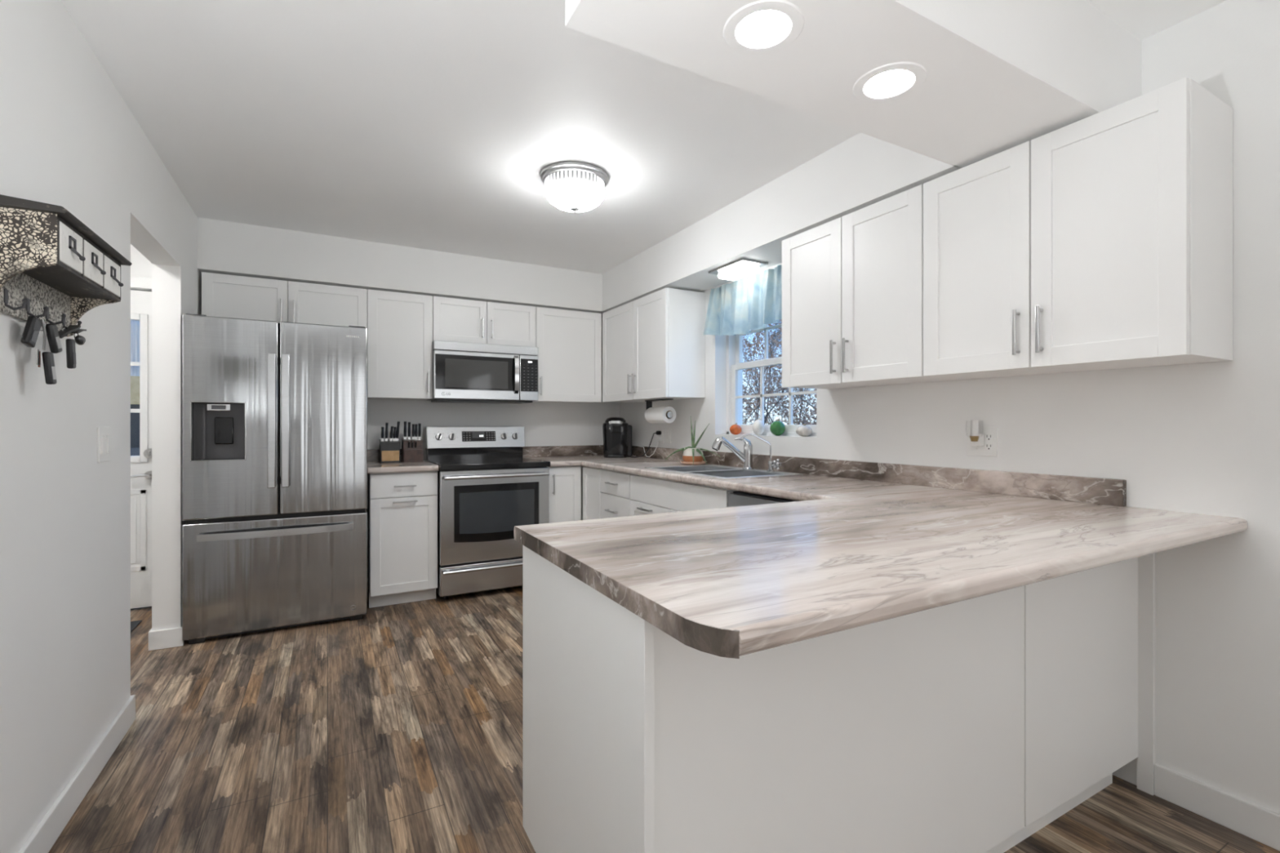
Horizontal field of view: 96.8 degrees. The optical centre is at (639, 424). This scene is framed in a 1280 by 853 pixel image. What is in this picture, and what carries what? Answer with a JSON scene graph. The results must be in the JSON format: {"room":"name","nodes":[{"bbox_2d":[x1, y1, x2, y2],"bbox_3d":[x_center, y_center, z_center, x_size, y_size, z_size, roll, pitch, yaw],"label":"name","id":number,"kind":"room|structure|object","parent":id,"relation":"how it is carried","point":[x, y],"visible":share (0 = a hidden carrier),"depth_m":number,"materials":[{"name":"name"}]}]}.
{"room":"kitchen","nodes":[
{"label":"kitchen","id":0,"kind":"room"},
{"bbox_2d":[0,0,201,852],"bbox_3d":[-1.457,-0.034,1.093,0.120,2.440,5.920,0,0,-29],"label":"wall","id":1,"kind":"structure","parent":0,"point":[69,140],"depth_m":1.77,"materials":[{"name":"paint"}]},
{"bbox_2d":[0,194,132,337],"bbox_3d":[-1.556,-0.398,1.547,0.145,0.264,0.516,0,0,-29],"label":"key rack","id":2,"kind":"object","parent":1,"relation":"attached to","point":[55,268],"visible":0.98,"depth_m":1.44,"materials":[{"name":"paint"}]},
{"bbox_2d":[20,315,62,384],"bbox_3d":[-1.560,-0.194,1.486,0.035,0.177,0.132,0,0,-19],"label":"bunch","id":3,"kind":"object","parent":2,"relation":"hanging from","point":[33,326],"visible":1,"depth_m":1.49,"materials":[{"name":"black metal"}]},
{"bbox_2d":[57,324,80,368],"bbox_3d":[-1.628,-0.226,1.615,0.031,0.132,0.107,0,0,-23],"label":"bunch","id":4,"kind":"object","parent":2,"relation":"hanging from","point":[70,343],"visible":1,"depth_m":1.62,"materials":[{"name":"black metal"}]},
{"bbox_2d":[71,328,86,345],"bbox_3d":[-1.658,-0.261,1.681,0.021,0.051,0.058,0,0,-25],"label":"bunch","id":5,"kind":"object","parent":2,"relation":"hanging from","point":[79,340],"visible":0.98,"depth_m":1.67,"materials":[{"name":"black metal"}]},
{"bbox_2d":[17,694,135,852],"bbox_3d":[-1.004,1.136,0.409,0.014,0.100,4.285,0,0,-29],"label":"baseboard","id":6,"kind":"structure","parent":1,"relation":"attached to","point":[42,838],"depth_m":1.76,"materials":[{"name":"paint"}]},
{"bbox_2d":[97,426,111,462],"bbox_3d":[-1.879,0.070,1.995,0.011,0.121,0.116,0,0,-29],"label":"wall switch","id":7,"kind":"object","parent":1,"relation":"attached to","point":[104,437],"visible":1,"depth_m":1.98,"materials":[{"name":"white plastic"}]},
{"bbox_2d":[148,626,183,650],"bbox_3d":[-2.514,1.136,3.014,0.145,0.100,0.015,0,0,-29],"label":"baseboard","id":8,"kind":"object","parent":1,"relation":"attached to","point":[169,637],"visible":1,"depth_m":3.01,"materials":[{"name":"paint"}]},
{"bbox_2d":[130,320,139,376],"bbox_3d":[-3.519,-0.494,3.543,0.630,0.360,0.010,0,0,-29],"label":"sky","id":9,"kind":"structure","parent":0,"point":[135,325],"depth_m":3.68,"materials":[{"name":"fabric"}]},
{"bbox_2d":[130,244,151,278],"bbox_3d":[-3.579,-0.034,3.486,1.290,2.440,0.120,0,0,-29],"label":"wall","id":10,"kind":"structure","parent":0,"point":[141,267],"depth_m":3.63,"materials":[{"name":"paint"}]},
{"bbox_2d":[130,289,151,608],"bbox_3d":[-3.489,0.158,3.475,0.827,2.033,0.107,0,0,-29],"label":"door","id":11,"kind":"structure","parent":10,"relation":"in","point":[140,300],"depth_m":3.64,"materials":[{"name":"paint"}]},
{"bbox_2d":[130,275,151,291],"bbox_3d":[-3.503,0.123,3.494,0.970,2.125,0.100,0,0,-29],"label":"trim","id":12,"kind":"structure","parent":10,"relation":"attached to","point":[137,283],"depth_m":3.62,"materials":[{"name":"paint"}]},
{"bbox_2d":[367,319,619,519],"bbox_3d":[-1.538,-0.034,4.496,3.260,2.440,0.120,0,0,-29],"label":"wall","id":13,"kind":"structure","parent":0,"point":[544,424],"depth_m":4.68,"materials":[{"name":"paint"}]},
{"bbox_2d":[201,271,367,328],"bbox_3d":[-2.332,-0.768,3.788,0.910,0.318,0.345,0,0,-29],"label":"upper cabinet","id":14,"kind":"object","parent":13,"relation":"attached to","point":[223,295],"visible":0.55,"depth_m":3.64,"materials":[{"name":"paint"}]},
{"bbox_2d":[367,448,424,462],"bbox_3d":[-1.841,0.228,4.247,0.426,0.090,0.021,0,0,-29],"label":"backsplash","id":15,"kind":"structure","parent":13,"relation":"attached to","point":[373,455],"depth_m":4.18,"materials":[{"name":"laminate"}]},
{"bbox_2d":[367,288,432,399],"bbox_3d":[-1.746,-0.556,4.110,0.427,0.741,0.345,0,0,-29],"label":"upper cabinet","id":16,"kind":"object","parent":13,"relation":"attached to","point":[400,325],"visible":0.97,"depth_m":3.98,"materials":[{"name":"paint"}]},
{"bbox_2d":[432,296,535,346],"bbox_3d":[-1.222,-0.765,4.398,0.770,0.323,0.345,0,0,-29],"label":"upper cabinet","id":17,"kind":"object","parent":13,"relation":"attached to","point":[455,320],"visible":0.78,"depth_m":4.26,"materials":[{"name":"paint"}]},
{"bbox_2d":[428,340,537,404],"bbox_3d":[-1.200,-0.386,4.357,0.770,0.429,0.409,0,0,-29],"label":"microwave","id":18,"kind":"object","parent":17,"relation":"attached to","point":[464,372],"visible":1,"depth_m":4.21,"materials":[{"name":"grey metal"}]},
{"bbox_2d":[532,306,601,403],"bbox_3d":[-0.635,-0.556,4.721,0.568,0.741,0.345,0,0,-29],"label":"upper cabinet","id":19,"kind":"object","parent":13,"relation":"attached to","point":[568,343],"visible":0.88,"depth_m":4.60,"materials":[{"name":"paint"}]},
{"bbox_2d":[197,133,960,319],"bbox_3d":[-0.699,-1.099,2.971,3.020,0.310,3.360,0,0,-29],"label":"soffit","id":20,"kind":"structure","parent":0,"point":[862,171],"depth_m":3.62,"materials":[{"name":"paint"}]},
{"bbox_2d":[708,257,768,280],"bbox_3d":[0.584,-0.919,3.409,0.190,0.050,0.330,0,0,-29],"label":"ceiling light","id":21,"kind":"object","parent":20,"relation":"attached to","point":[742,268],"visible":1,"depth_m":3.34,"materials":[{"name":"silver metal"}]},
{"bbox_2d":[718,263,759,280],"bbox_3d":[0.591,-0.913,3.412,0.135,0.038,0.250,0,0,-29],"label":"diffuser","id":22,"kind":"object","parent":21,"relation":"attached to","point":[737,271],"depth_m":3.35,"materials":[{"name":"white plastic"}]},
{"bbox_2d":[61,0,1226,274],"bbox_3d":[-0.871,-1.304,0.286,6.150,0.100,8.340,0,0,-29],"label":"ceiling","id":23,"kind":"structure","parent":0,"point":[433,125],"depth_m":2.32,"materials":[{"name":"paint"}]},
{"bbox_2d":[540,160,608,212],"bbox_3d":[-0.330,-1.164,2.872,0.344,0.180,0.344,0,0,-29],"label":"ceiling light","id":24,"kind":"object","parent":23,"relation":"attached to","point":[571,186],"visible":1,"depth_m":2.77,"materials":[{"name":"white glass"}]},
{"bbox_2d":[565,0,1142,168],"bbox_3d":[0.731,-1.099,1.601,1.836,0.310,0.430,0,0,-29],"label":"ceiling soffit","id":25,"kind":"structure","parent":23,"relation":"attached to","point":[1002,75],"depth_m":1.53,"materials":[{"name":"paint"}]},
{"bbox_2d":[723,0,804,55],"bbox_3d":[0.294,-0.959,1.356,0.190,0.038,0.190,0,0,-29],"label":"recessed light","id":26,"kind":"object","parent":25,"relation":"attached to","point":[762,24],"visible":0.99,"depth_m":1.37,"materials":[{"name":"paint"}]},
{"bbox_2d":[852,62,927,103],"bbox_3d":[0.689,-0.959,1.573,0.190,0.038,0.190,0,0,-29],"label":"recessed light","id":27,"kind":"object","parent":25,"relation":"attached to","point":[885,82],"visible":0.89,"depth_m":1.59,"materials":[{"name":"paint"}]},
{"bbox_2d":[48,585,1279,852],"bbox_3d":[-0.871,1.211,0.286,6.150,0.050,8.340,0,0,-29],"label":"floor","id":28,"kind":"structure","parent":0,"point":[396,728],"depth_m":2.06,"materials":[{"name":"brown wood"}]},
{"bbox_2d":[130,620,142,632],"bbox_3d":[-3.172,1.181,2.934,0.770,0.009,0.700,0,0,-29],"label":"door mat","id":29,"kind":"object","parent":28,"relation":"on","point":[133,624],"visible":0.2,"depth_m":3.35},
{"bbox_2d":[182,313,367,644],"bbox_3d":[-2.222,0.293,3.553,0.894,1.785,0.833,0,0,-29],"label":"refrigerator","id":30,"kind":"object","parent":28,"relation":"on","point":[274,414],"visible":1,"depth_m":3.21,"materials":[{"name":"grey metal"}]},
{"bbox_2d":[365,471,437,608],"bbox_3d":[-1.678,0.750,3.967,0.414,0.872,0.660,0,0,-29],"label":"base cabinet","id":31,"kind":"object","parent":28,"relation":"on","point":[402,510],"visible":0.96,"depth_m":3.71,"materials":[{"name":"paint"}]},
{"bbox_2d":[367,448,438,473],"bbox_3d":[-1.685,0.246,3.966,0.426,0.127,0.664,0,0,-29],"label":"countertop","id":32,"kind":"structure","parent":31,"relation":"on","point":[374,465],"depth_m":3.76,"materials":[{"name":"laminate"}]},
{"bbox_2d":[379,439,399,462],"bbox_3d":[-1.812,0.190,4.114,0.128,0.164,0.134,0,0,-29],"label":"knife block","id":33,"kind":"object","parent":32,"relation":"on","point":[389,451],"visible":0.94,"depth_m":4.06,"materials":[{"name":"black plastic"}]},
{"bbox_2d":[381,426,384,441],"bbox_3d":[-1.855,0.094,4.093,0.022,0.156,0.026,0,0,-29],"label":"knife","id":34,"kind":"object","parent":33,"relation":"in","point":[382,428],"visible":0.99,"depth_m":4.09,"materials":[{"name":"black plastic"}]},
{"bbox_2d":[385,422,388,440],"bbox_3d":[-1.831,0.080,4.106,0.019,0.185,0.033,0,0,-6],"label":"knife","id":35,"kind":"object","parent":33,"relation":"in","point":[386,424],"visible":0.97,"depth_m":4.10,"materials":[{"name":"black plastic"}]},
{"bbox_2d":[389,426,393,440],"bbox_3d":[-1.803,0.092,4.119,0.021,0.161,0.038,0,0,7],"label":"knife","id":36,"kind":"object","parent":33,"relation":"in","point":[392,427],"visible":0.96,"depth_m":4.12,"materials":[{"name":"black plastic"}]},
{"bbox_2d":[392,426,396,440],"bbox_3d":[-1.784,0.095,4.129,0.020,0.156,0.034,0,0,2],"label":"knife","id":37,"kind":"object","parent":33,"relation":"in","point":[394,428],"visible":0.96,"depth_m":4.13,"materials":[{"name":"black plastic"}]},
{"bbox_2d":[395,421,399,440],"bbox_3d":[-1.767,0.075,4.141,0.021,0.195,0.043,0,0,11],"label":"knife","id":38,"kind":"object","parent":33,"relation":"in","point":[398,422],"visible":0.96,"depth_m":4.14,"materials":[{"name":"black plastic"}]},
{"bbox_2d":[401,437,423,462],"bbox_3d":[-1.674,0.185,4.179,0.135,0.174,0.134,0,0,-29],"label":"knife block","id":39,"kind":"object","parent":32,"relation":"on","point":[408,455],"visible":0.93,"depth_m":4.13,"materials":[{"name":"brown wood"}]},
{"bbox_2d":[403,421,406,439],"bbox_3d":[-1.724,0.069,4.168,0.022,0.185,0.029,0,0,-29],"label":"knife","id":40,"kind":"object","parent":39,"relation":"in","point":[405,422],"visible":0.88,"depth_m":4.16,"materials":[{"name":"black plastic"}]},
{"bbox_2d":[407,422,410,439],"bbox_3d":[-1.699,0.072,4.181,0.022,0.180,0.029,0,0,-29],"label":"knife","id":41,"kind":"object","parent":39,"relation":"in","point":[409,423],"visible":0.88,"depth_m":4.17,"materials":[{"name":"black plastic"}]},
{"bbox_2d":[411,424,414,439],"bbox_3d":[-1.674,0.079,4.194,0.022,0.165,0.027,0,0,-29],"label":"knife","id":42,"kind":"object","parent":39,"relation":"in","point":[413,425],"visible":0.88,"depth_m":4.19,"materials":[{"name":"black plastic"}]},
{"bbox_2d":[414,424,417,439],"bbox_3d":[-1.657,0.079,4.203,0.022,0.165,0.027,0,0,-29],"label":"knife","id":43,"kind":"object","parent":39,"relation":"in","point":[415,425],"visible":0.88,"depth_m":4.20,"materials":[{"name":"black plastic"}]},
{"bbox_2d":[417,423,421,439],"bbox_3d":[-1.636,0.077,4.215,0.022,0.170,0.028,0,0,-29],"label":"knife","id":44,"kind":"object","parent":39,"relation":"in","point":[420,424],"visible":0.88,"depth_m":4.21,"materials":[{"name":"black plastic"}]},
{"bbox_2d":[425,426,550,599],"bbox_3d":[-1.137,0.600,4.209,0.763,1.172,0.728,0,0,-29],"label":"range","id":45,"kind":"object","parent":28,"relation":"on","point":[486,488],"visible":0.9,"depth_m":3.94,"materials":[{"name":"silver metal"}]},
{"bbox_2d":[425,457,550,471],"bbox_3d":[-1.143,0.285,4.218,0.763,0.039,0.677,0,0,-29],"label":"cooktop","id":46,"kind":"object","parent":45,"relation":"in","point":[445,464],"depth_m":4.02,"materials":[{"name":"black glass"}]},
{"bbox_2d":[548,466,581,523],"bbox_3d":[-0.702,0.750,4.504,0.262,0.872,0.660,0,0,-29],"label":"base cabinet","id":47,"kind":"object","parent":28,"relation":"on","point":[565,482],"visible":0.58,"depth_m":4.25,"materials":[{"name":"paint"}]},
{"bbox_2d":[582,466,602,519],"bbox_3d":[-0.090,0.750,4.312,0.620,0.872,0.323,0,0,-29],"label":"base cabinet","id":48,"kind":"object","parent":28,"relation":"on","point":[591,476],"visible":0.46,"depth_m":4.17,"materials":[{"name":"paint"}]},
{"bbox_2d":[600,469,632,518],"bbox_3d":[0.084,0.750,3.965,0.650,0.872,0.450,0,0,-29],"label":"base cabinet","id":49,"kind":"object","parent":28,"relation":"on","point":[615,486],"visible":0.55,"depth_m":3.81,"materials":[{"name":"paint"}]},
{"bbox_2d":[630,474,737,515],"bbox_3d":[0.436,0.750,3.326,0.650,0.872,1.004,0,0,-29],"label":"base cabinet","id":50,"kind":"object","parent":28,"relation":"on","point":[648,495],"visible":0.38,"depth_m":3.20,"materials":[{"name":"paint"}]},
{"bbox_2d":[724,491,798,507],"bbox_3d":[0.804,0.755,2.610,0.654,0.862,0.590,0,0,-29],"label":"dishwasher","id":51,"kind":"object","parent":28,"relation":"on","point":[736,499],"visible":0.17,"depth_m":2.61,"materials":[{"name":"grey metal"}]},
{"bbox_2d":[522,545,1137,852],"bbox_3d":[0.661,0.749,1.668,1.857,0.875,0.662,0,0,-29],"label":"base cabinet","id":52,"kind":"object","parent":28,"relation":"on","point":[975,725],"visible":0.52,"depth_m":1.26,"materials":[{"name":"paint"}]},
{"bbox_2d":[514,444,1247,658],"bbox_3d":[-0.043,0.246,2.950,1.889,0.127,4.027,0,0,-29],"label":"countertop","id":53,"kind":"structure","parent":52,"relation":"on","point":[862,543],"depth_m":1.34,"materials":[{"name":"laminate"}]},
{"bbox_2d":[602,417,632,457],"bbox_3d":[-0.190,0.104,4.749,0.250,0.335,0.245,0,0,-4],"label":"coffee maker","id":54,"kind":"object","parent":53,"relation":"on","point":[617,434],"visible":0.99,"depth_m":4.66,"materials":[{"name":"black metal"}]},
{"bbox_2d":[608,454,623,457],"bbox_3d":[-0.198,0.261,4.648,0.130,0.022,0.045,0,0,-4],"label":"drip tray","id":55,"kind":"object","parent":54,"relation":"on","point":[609,455],"depth_m":4.63,"materials":[{"name":"black plastic"}]},
{"bbox_2d":[630,431,661,457],"bbox_3d":[0.037,0.161,4.574,0.297,0.221,0.058,0,0,31],"label":"power cord","id":56,"kind":"object","parent":53,"relation":"on","point":[658,433],"visible":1,"depth_m":4.51,"materials":[{"name":"black plastic"}]},
{"bbox_2d":[632,435,661,457],"bbox_3d":[0.036,0.177,4.680,0.051,0.171,0.432,0,0,-32],"label":"cord","id":57,"kind":"object","parent":53,"relation":"on","point":[659,437],"visible":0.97,"depth_m":4.51,"materials":[{"name":"white plastic"}]},
{"bbox_2d":[665,417,719,465],"bbox_3d":[0.334,0.104,3.887,0.245,0.335,0.430,0,0,-29],"label":"aloe","id":58,"kind":"object","parent":53,"relation":"on","point":[692,455],"visible":1,"depth_m":3.84,"materials":[{"name":"plant"}]},
{"bbox_2d":[682,447,703,462],"bbox_3d":[0.364,0.209,3.892,0.146,0.101,0.146,0,0,-29],"label":"pot","id":59,"kind":"object","parent":53,"relation":"on","point":[687,451],"depth_m":3.83,"materials":[{"name":"ceramic"}]},
{"bbox_2d":[646,464,801,479],"bbox_3d":[0.460,0.360,3.334,0.530,0.182,0.820,0,0,-29],"label":"sink","id":60,"kind":"object","parent":53,"relation":"in","point":[710,470],"visible":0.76,"depth_m":3.36,"materials":[{"name":"silver metal"}]},
{"bbox_2d":[711,436,753,469],"bbox_3d":[0.560,0.171,3.435,0.253,0.198,0.068,0,0,3],"label":"faucet","id":61,"kind":"object","parent":53,"relation":"on","point":[746,457],"visible":1,"depth_m":3.42,"materials":[{"name":"silver metal"}]},
{"bbox_2d":[742,433,782,471],"bbox_3d":[0.698,0.161,3.255,0.223,0.218,0.065,0,0,14],"label":"filter faucet","id":62,"kind":"object","parent":53,"relation":"on","point":[776,464],"visible":1,"depth_m":3.24,"materials":[{"name":"silver metal"}]},
{"bbox_2d":[619,0,1279,813],"bbox_3d":[1.833,-0.034,1.648,0.140,2.440,8.120,0,0,-29],"label":"wall","id":63,"kind":"structure","parent":0,"point":[1202,437],"depth_m":1.74,"materials":[{"name":"paint"}]},
{"bbox_2d":[602,288,705,402],"bbox_3d":[0.059,-0.556,4.356,0.353,0.741,1.018,0,0,-29],"label":"upper cabinet","id":64,"kind":"object","parent":63,"relation":"attached to","point":[654,344],"visible":1,"depth_m":3.99,"materials":[{"name":"paint"}]},
{"bbox_2d":[644,398,673,417],"bbox_3d":[0.139,-0.116,4.228,0.050,0.138,0.335,0,0,-29],"label":"paper towel holder","id":65,"kind":"object","parent":64,"relation":"attached to","point":[649,402],"visible":0.66,"depth_m":4.19,"materials":[{"name":"black plastic"}]},
{"bbox_2d":[644,406,675,422],"bbox_3d":[0.150,-0.071,4.208,0.120,0.120,0.261,0,0,-29],"label":"paper towel roll","id":66,"kind":"object","parent":65,"relation":"on","point":[652,415],"visible":1,"depth_m":4.12,"materials":[{"name":"paper"}]},
{"bbox_2d":[657,427,663,443],"bbox_3d":[0.166,0.085,4.524,0.008,0.122,0.077,0,0,-29],"label":"wall outlet","id":67,"kind":"object","parent":63,"relation":"attached to","point":[661,429],"visible":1,"depth_m":4.51,"materials":[{"name":"white plastic"}]},
{"bbox_2d":[729,422,742,435],"bbox_3d":[0.636,0.028,3.781,0.080,0.080,0.078,0,0,-29],"label":"pumpkin","id":68,"kind":"object","parent":63,"relation":"in","point":[735,429],"visible":1,"depth_m":3.75,"materials":[{"name":"ceramic"}]},
{"bbox_2d":[703,264,782,335],"bbox_3d":[0.700,-0.741,3.442,0.116,0.347,1.006,0,0,-29],"label":"window valance","id":69,"kind":"object","parent":63,"relation":"attached to","point":[741,306],"visible":0.73,"depth_m":3.56,"materials":[{"name":"blue fabric"}]},
{"bbox_2d":[752,417,764,435],"bbox_3d":[0.746,0.012,3.580,0.076,0.113,0.075,0,0,-29],"label":"gourd","id":70,"kind":"object","parent":63,"relation":"on","point":[758,427],"visible":0.95,"depth_m":3.55,"materials":[{"name":"ceramic"}]},
{"bbox_2d":[726,324,816,436],"bbox_3d":[0.874,-0.413,3.567,0.120,0.962,0.922,0,0,-29],"label":"window","id":71,"kind":"structure","parent":63,"relation":"in","point":[735,366],"depth_m":3.84,"materials":[{"name":"paint"}]},
{"bbox_2d":[769,418,785,435],"bbox_3d":[0.830,0.016,3.428,0.092,0.104,0.089,0,0,-29],"label":"pumpkin","id":72,"kind":"object","parent":63,"relation":"in","point":[777,428],"visible":0.98,"depth_m":3.40,"materials":[{"name":"ceramic"}]},
{"bbox_2d":[795,423,812,436],"bbox_3d":[0.935,0.031,3.238,0.092,0.074,0.089,0,0,-29],"label":"pumpkin","id":73,"kind":"object","parent":63,"relation":"in","point":[803,430],"visible":1,"depth_m":3.21,"materials":[{"name":"ceramic"}]},
{"bbox_2d":[522,444,1124,506],"bbox_3d":[0.316,0.228,3.310,0.913,0.090,3.742,0,0,-29],"label":"backsplash","id":74,"kind":"structure","parent":63,"relation":"attached to","point":[1107,491],"depth_m":2.51,"materials":[{"name":"laminate"}]},
{"bbox_2d":[782,184,968,389],"bbox_3d":[1.027,-0.556,2.596,0.353,0.741,0.774,0,0,-29],"label":"upper cabinet","id":75,"kind":"object","parent":63,"relation":"attached to","point":[852,283],"visible":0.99,"depth_m":2.46,"materials":[{"name":"paint"}]},
{"bbox_2d":[966,426,997,457],"bbox_3d":[1.385,0.069,2.304,0.011,0.118,0.122,0,0,-29],"label":"wall outlet","id":76,"kind":"object","parent":63,"relation":"attached to","point":[989,448],"visible":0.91,"depth_m":2.29,"materials":[{"name":"white plastic"}]},
{"bbox_2d":[969,419,984,445],"bbox_3d":[1.350,0.034,2.293,0.064,0.105,0.064,0,0,-29],"label":"night light","id":77,"kind":"object","parent":76,"relation":"attached to","point":[975,439],"visible":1,"depth_m":2.28,"materials":[{"name":"white plastic"}]},
{"bbox_2d":[984,433,993,450],"bbox_3d":[1.399,0.069,2.277,0.003,0.068,0.034,0,0,-29],"label":"receptacle","id":78,"kind":"object","parent":76,"relation":"attached to","point":[988,437],"depth_m":2.28,"materials":[{"name":"white plastic"}]},
{"bbox_2d":[923,77,1233,378],"bbox_3d":[1.400,-0.556,1.918,0.353,0.741,0.769,0,0,-29],"label":"upper cabinet","id":79,"kind":"object","parent":63,"relation":"attached to","point":[1104,240],"visible":1,"depth_m":1.71,"materials":[{"name":"paint"}]},
{"bbox_2d":[1137,553,1155,795],"bbox_3d":[1.637,0.749,1.838,0.018,0.874,0.042,0,0,-29],"label":"trim","id":80,"kind":"structure","parent":63,"relation":"attached to","point":[1146,564],"depth_m":1.83,"materials":[{"name":"paint"}]},
{"bbox_2d":[1154,764,1279,851],"bbox_3d":[2.657,1.136,-0.010,0.014,0.100,4.180,0,0,-29],"label":"baseboard","id":81,"kind":"structure","parent":63,"relation":"attached to","point":[1260,824],"depth_m":1.69,"materials":[{"name":"paint"}]},
{"label":"outside","id":82,"kind":"structure","parent":0,"visible":0},
{"bbox_3d":[14.166,4.636,39.182,57.400,0.100,75.000,0,0,-29],"label":"lawn","id":83,"kind":"structure","parent":82,"visible":0},
{"bbox_2d":[742,319,788,424],"bbox_3d":[0.896,0.954,9.792,4.235,7.275,5.815,0,0,0],"label":"tree","id":84,"kind":"object","parent":83,"relation":"on","point":[757,344],"visible":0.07,"depth_m":8.46,"materials":[{"name":"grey plant"}]},
{"bbox_2d":[742,319,812,424],"bbox_3d":[5.795,-1.723,22.129,5.730,12.640,7.626,0,0,-15],"label":"tree","id":85,"kind":"object","parent":83,"relation":"on","point":[776,329],"visible":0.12,"depth_m":22.23,"materials":[{"name":"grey plant"}]},
{"bbox_2d":[742,324,813,424],"bbox_3d":[2.579,0.399,12.991,5.145,8.391,3.470,0,0,-6],"label":"tree","id":86,"kind":"object","parent":83,"relation":"on","point":[801,397],"visible":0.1,"depth_m":12.72,"materials":[{"name":"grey plant"}]},
{"bbox_2d":[742,330,816,424],"bbox_3d":[7.206,-0.932,26.381,7.130,11.068,6.319,0,0,-33],"label":"tree","id":87,"kind":"object","parent":83,"relation":"on","point":[811,405],"visible":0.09,"depth_m":25.53,"materials":[{"name":"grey plant"}]},
{"bbox_2d":[744,337,816,424],"bbox_3d":[3.733,1.454,10.046,4.005,6.266,3.070,0,0,33],"label":"tree","id":88,"kind":"object","parent":83,"relation":"on","point":[814,411],"visible":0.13,"depth_m":10.50,"materials":[{"name":"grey plant"}]},
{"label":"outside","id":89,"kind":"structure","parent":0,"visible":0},
{"bbox_2d":[130,376,139,455],"bbox_3d":[-4.223,0.426,4.564,2.200,1.720,0.130,0,0,-29],"label":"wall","id":90,"kind":"structure","parent":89,"point":[135,380],"depth_m":4.59,"materials":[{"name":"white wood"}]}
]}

